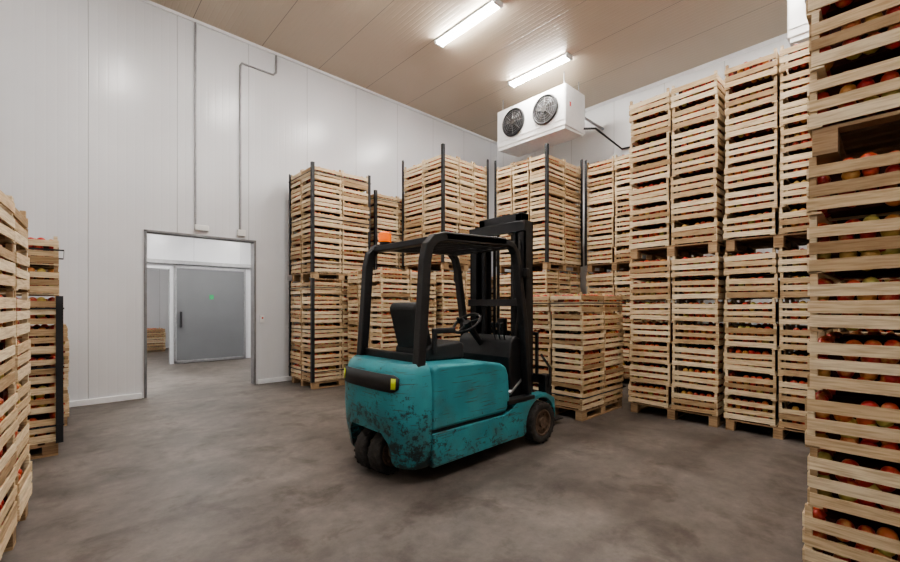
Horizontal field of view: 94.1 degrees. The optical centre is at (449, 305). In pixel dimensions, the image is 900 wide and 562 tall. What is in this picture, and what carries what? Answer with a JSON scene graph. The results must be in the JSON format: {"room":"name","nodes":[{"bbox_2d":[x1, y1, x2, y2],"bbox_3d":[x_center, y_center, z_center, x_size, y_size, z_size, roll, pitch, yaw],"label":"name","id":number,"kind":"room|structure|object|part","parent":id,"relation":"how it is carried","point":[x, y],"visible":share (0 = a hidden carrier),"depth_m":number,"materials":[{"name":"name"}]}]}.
{"room":"cold storage warehouse","nodes":[
{"label":"cold storage warehouse","id":0,"kind":"room"},
{"bbox_2d":[147,268,168,347],"bbox_3d":[-10.133,-0.300,15.265,10.300,3.600,0.150,0,0,-43],"label":"wall","id":1,"kind":"structure","parent":0,"point":[157,279],"depth_m":14.93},
{"bbox_2d":[147,234,250,363],"bbox_3d":[-6.587,-0.300,11.462,10.000,3.600,0.150,0,0,-43],"label":"wall","id":2,"kind":"structure","parent":0,"point":[166,247],"depth_m":11.16,"materials":[{"name":"white paint"}]},
{"bbox_2d":[147,258,250,268],"bbox_3d":[-6.981,-1.130,10.903,3.500,0.100,0.110,0,0,-43],"label":"rail","id":3,"kind":"object","parent":2,"relation":"attached to","point":[149,260],"visible":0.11,"depth_m":11.10,"materials":[{"name":"metal"}]},
{"bbox_2d":[174,265,245,363],"bbox_3d":[-6.449,0.220,11.344,1.720,2.520,0.170,0,0,-43],"label":"sliding door","id":4,"kind":"structure","parent":2,"relation":"in","point":[175,266],"depth_m":11.07,"materials":[{"name":"metal"}]},
{"bbox_3d":[-6.942,0.350,10.817,0.040,0.400,0.070,0,0,-43],"label":"pull handle","id":5,"kind":"part","parent":4,"relation":"part of","materials":[{"name":"black paint"}]},
{"bbox_2d":[177,268,243,360],"bbox_3d":[-6.470,0.230,11.366,1.680,2.460,0.090,0,0,-43],"label":"door leaf","id":6,"kind":"structure","parent":4,"relation":"attached to","point":[211,328],"depth_m":11.29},
{"bbox_2d":[0,0,496,400],"bbox_3d":[-2.836,-1.750,8.943,11.550,6.500,0.150,0,0,-43],"label":"wall","id":7,"kind":"structure","parent":0,"point":[97,96],"depth_m":6.82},
{"bbox_2d":[69,376,291,406],"bbox_3d":[-2.771,1.455,8.874,11.550,0.090,0.040,0,0,-43],"label":"baseboard","id":8,"kind":"structure","parent":7,"relation":"attached to","point":[101,400],"depth_m":6.58,"materials":[{"name":"white plastic"}]},
{"bbox_2d":[144,229,255,397],"bbox_3d":[-4.407,0.125,7.482,1.740,2.750,0.205,0,0,-43],"label":"door frame","id":9,"kind":"structure","parent":7,"relation":"attached to","point":[253,242],"depth_m":7.67,"materials":[{"name":"grey metal"}]},
{"bbox_2d":[194,22,208,231],"bbox_3d":[-4.367,-3.135,7.366,0.220,3.630,0.070,0,0,-43],"label":"conduit","id":10,"kind":"object","parent":7,"relation":"attached to","point":[205,228],"visible":1,"depth_m":7.30,"materials":[{"name":"grey metal"}]},
{"bbox_2d":[237,55,276,236],"bbox_3d":[-3.676,-3.120,8.017,0.738,3.640,0.060,0,0,-43],"label":"conduit","id":11,"kind":"object","parent":7,"relation":"attached to","point":[240,232],"visible":1,"depth_m":7.80,"materials":[{"name":"metal"}]},
{"bbox_2d":[260,315,264,322],"bbox_3d":[-3.618,0.250,8.074,0.080,0.140,0.055,0,0,-43],"label":"button","id":12,"kind":"object","parent":7,"relation":"attached to","point":[262,317],"visible":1,"depth_m":8.07,"materials":[{"name":"white plastic"}]},
{"bbox_2d":[139,0,496,143],"bbox_3d":[-2.795,-4.975,8.855,11.490,0.050,0.035,0,0,-43],"label":"trim","id":13,"kind":"structure","parent":7,"relation":"attached to","point":[149,2],"depth_m":8.50,"materials":[{"name":"white metal"}]},
{"bbox_2d":[0,348,809,561],"bbox_3d":[-2.018,1.550,8.066,11.850,0.100,21.850,0,0,-43],"label":"floor","id":14,"kind":"structure","parent":0,"point":[214,464],"depth_m":3.48,"materials":[{"name":"concrete"}]},
{"bbox_2d":[0,190,31,559],"bbox_3d":[-3.169,0.411,2.255,1.192,2.178,1.077,0,0,-38],"label":"crates","id":15,"kind":"object","parent":14,"relation":"on","point":[15,354],"visible":1,"depth_m":2.58,"materials":[{"name":"brown wood"}]},
{"bbox_2d":[0,236,63,459],"bbox_3d":[-4.683,0.401,4.179,1.224,2.198,1.034,0,0,-43],"label":"crates","id":16,"kind":"object","parent":14,"relation":"on","point":[45,418],"visible":0.55,"depth_m":4.16,"materials":[{"name":"brown wood"}]},
{"bbox_2d":[48,324,68,425],"bbox_3d":[-5.547,0.876,5.218,1.194,1.248,0.997,0,0,-43],"label":"crates","id":17,"kind":"object","parent":14,"relation":"on","point":[65,328],"visible":0.09,"depth_m":5.25,"materials":[{"name":"brown wood"}]},
{"bbox_2d":[147,328,165,351],"bbox_3d":[-10.197,1.125,13.871,1.185,0.749,0.993,0,0,-43],"label":"crates","id":18,"kind":"object","parent":14,"relation":"on","point":[156,337],"visible":0.44,"depth_m":13.76,"materials":[{"name":"brown wood"}]},
{"bbox_2d":[288,161,370,389],"bbox_3d":[-2.365,-0.540,8.255,1.234,4.080,1.034,0,0,-43],"label":"crates","id":19,"kind":"object","parent":14,"relation":"on","point":[328,242],"visible":0.88,"depth_m":7.85,"materials":[{"name":"brown wood"}]},
{"bbox_2d":[360,190,417,313],"bbox_3d":[-1.419,-0.435,9.308,1.214,3.870,0.984,0,0,-43],"label":"crates","id":20,"kind":"object","parent":14,"relation":"on","point":[386,211],"visible":0.17,"depth_m":8.81,"materials":[{"name":"brown wood"}]},
{"bbox_2d":[347,267,435,362],"bbox_3d":[-1.092,0.421,7.877,1.241,2.158,1.147,0,0,-43],"label":"crates","id":21,"kind":"object","parent":14,"relation":"on","point":[387,284],"visible":0.38,"depth_m":7.36,"materials":[{"name":"brown wood"}]},
{"bbox_2d":[402,143,488,340],"bbox_3d":[-0.101,-0.790,8.848,1.302,4.580,1.301,0,0,-43],"label":"crates","id":22,"kind":"object","parent":14,"relation":"on","point":[445,193],"visible":0.47,"depth_m":8.35,"materials":[{"name":"brown wood"}]},
{"bbox_2d":[344,212,562,474],"bbox_3d":[0.241,0.215,4.655,2.819,2.570,1.190,0,0,-43],"label":"forklift","id":23,"kind":"object","parent":14,"relation":"on","point":[434,402],"visible":1,"depth_m":4.00,"materials":[{"name":"teal paint"}]},
{"bbox_3d":[-0.740,0.645,3.740,0.073,0.145,0.883,0,0,-43],"label":"grille panel","id":24,"kind":"part","parent":23,"relation":"part of","materials":[{"name":"black paint"}]},
{"bbox_3d":[-0.386,0.188,4.070,0.219,0.448,0.420,0,0,-43],"label":"seat","id":25,"kind":"part","parent":23,"relation":"part of","materials":[{"name":"leather"}]},
{"bbox_2d":[396,339,462,360],"bbox_3d":[-0.206,0.440,4.238,0.500,0.179,0.500,0,0,-43],"label":"seat cushion","id":26,"kind":"object","parent":23,"relation":"on","point":[446,349],"depth_m":4.08,"materials":[{"name":"leather"}]},
{"bbox_2d":[426,358,508,429],"bbox_3d":[-0.141,0.786,4.299,1.042,0.552,1.096,0,0,-43],"label":"hood","id":27,"kind":"object","parent":23,"relation":"attached to","point":[463,391],"depth_m":3.84,"materials":[{"name":"teal paint"}]},
{"bbox_3d":[0.489,1.167,4.210,1.842,0.405,0.130,0,0,-43],"label":"sill","id":28,"kind":"part","parent":23,"relation":"part of","materials":[{"name":"teal paint"}]},
{"bbox_2d":[455,277,508,333],"bbox_3d":[0.810,0.401,9.985,1.193,2.198,1.099,0,0,-43],"label":"crates","id":29,"kind":"object","parent":14,"relation":"on","point":[491,277],"visible":0.03,"depth_m":9.48,"materials":[{"name":"brown wood"}]},
{"bbox_2d":[494,143,582,347],"bbox_3d":[1.866,-0.790,8.850,1.300,4.580,1.320,0,0,-43],"label":"crates","id":30,"kind":"object","parent":14,"relation":"on","point":[543,187],"visible":0.53,"depth_m":8.40,"materials":[{"name":"brown wood"}]},
{"bbox_2d":[533,292,625,420],"bbox_3d":[1.811,0.661,6.174,1.224,1.678,1.034,0,0,-43],"label":"crates","id":31,"kind":"object","parent":14,"relation":"on","point":[579,352],"visible":0.91,"depth_m":5.74,"materials":[{"name":"brown wood"}]},
{"bbox_2d":[585,154,667,382],"bbox_3d":[3.625,-0.745,8.576,1.220,4.490,1.220,0,0,-43],"label":"crates","id":32,"kind":"object","parent":14,"relation":"on","point":[607,181],"visible":0.39,"depth_m":8.29,"materials":[{"name":"brown wood"}]},
{"bbox_2d":[628,70,740,427],"bbox_3d":[3.346,-0.704,5.943,1.207,4.408,1.133,0,0,-43],"label":"crates","id":33,"kind":"object","parent":14,"relation":"on","point":[677,159],"visible":0.87,"depth_m":5.52,"materials":[{"name":"brown wood"}]},
{"bbox_2d":[723,40,848,439],"bbox_3d":[4.113,-0.704,5.115,1.210,4.408,1.070,0,0,-43],"label":"crates","id":34,"kind":"object","parent":14,"relation":"on","point":[768,147],"visible":0.59,"depth_m":4.84,"materials":[{"name":"brown wood"}]},
{"bbox_2d":[802,0,899,561],"bbox_3d":[2.690,-0.764,2.181,1.204,4.528,1.180,0,0,-43],"label":"crates","id":35,"kind":"object","parent":14,"relation":"on","point":[851,512],"visible":1,"depth_m":2.10,"materials":[{"name":"brown wood"}]},
{"bbox_2d":[849,278,899,333],"bbox_3d":[4.875,-0.704,4.307,1.205,4.408,1.100,0,0,-43],"label":"crates","id":36,"kind":"object","parent":14,"relation":"on","point":[889,279],"visible":0.02,"depth_m":4.16,"materials":[{"name":"brown wood"}]},
{"bbox_2d":[150,0,786,141],"bbox_3d":[1.273,-5.075,4.537,11.550,0.150,11.900,0,0,-43],"label":"ceiling","id":37,"kind":"structure","parent":0,"point":[387,48],"depth_m":7.89,"materials":[{"name":"beige metal"}]},
{"bbox_2d":[435,0,502,47],"bbox_3d":[0.293,-4.956,7.384,0.200,0.088,1.500,0,0,-43],"label":"ceiling lamp","id":38,"kind":"object","parent":37,"relation":"attached to","point":[492,5],"depth_m":7.29,"materials":[{"name":"white plastic"}]},
{"bbox_2d":[508,52,572,87],"bbox_3d":[1.866,-4.956,8.850,0.200,0.088,1.500,0,0,-43],"label":"ceiling lamp","id":39,"kind":"object","parent":37,"relation":"attached to","point":[565,57],"depth_m":8.76,"materials":[{"name":"white plastic"}]},
{"bbox_2d":[498,71,635,156],"bbox_3d":[3.038,-4.324,9.560,2.116,1.352,3.481,0,0,-43],"label":"cooler","id":40,"kind":"object","parent":37,"relation":"attached to","point":[555,116],"visible":0.99,"depth_m":9.33,"materials":[{"name":"white metal"}]},
{"bbox_3d":[1.784,-4.300,9.485,0.012,0.720,1.840,0,0,-43],"label":"fan plate","id":41,"kind":"part","parent":40,"relation":"part of","materials":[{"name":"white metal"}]},
{"bbox_2d":[499,125,582,156],"bbox_3d":[2.081,-3.785,9.762,0.760,0.070,1.820,0,0,-43],"label":"drip tray","id":42,"kind":"object","parent":40,"relation":"on","point":[558,134],"depth_m":9.56,"materials":[{"name":"white metal"}]},
{"bbox_3d":[2.081,-4.260,9.762,0.800,0.880,1.880,0,0,-43],"label":"casing","id":43,"kind":"part","parent":40,"relation":"part of","materials":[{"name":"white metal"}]},
{"bbox_2d":[787,0,808,46],"bbox_3d":[6.817,-4.364,5.508,2.116,1.272,3.481,0,0,-43],"label":"cooler","id":44,"kind":"object","parent":37,"relation":"attached to","point":[797,23],"visible":0.13,"depth_m":6.04,"materials":[{"name":"white metal"}]},
{"bbox_3d":[5.563,-4.380,5.434,0.012,0.720,1.840,0,0,-43],"label":"fan plate","id":45,"kind":"part","parent":44,"relation":"part of","materials":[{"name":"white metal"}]},
{"bbox_2d":[790,32,808,46],"bbox_3d":[5.860,-3.865,5.710,0.760,0.070,1.820,0,0,-43],"label":"drip tray","id":46,"kind":"object","parent":44,"relation":"on","point":[800,37],"depth_m":6.05,"materials":[{"name":"white metal"}]},
{"bbox_2d":[497,38,809,352],"bbox_3d":[5.500,-1.825,8.581,0.150,6.650,12.050,0,0,-43],"label":"wall","id":47,"kind":"structure","parent":0,"point":[593,147],"depth_m":10.17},
{"bbox_2d":[496,33,786,143],"bbox_3d":[5.474,-4.970,8.455,0.060,0.060,11.900,0,0,-43],"label":"trim","id":48,"kind":"structure","parent":47,"relation":"attached to","point":[783,36],"depth_m":8.82,"materials":[{"name":"white metal"}]}
]}

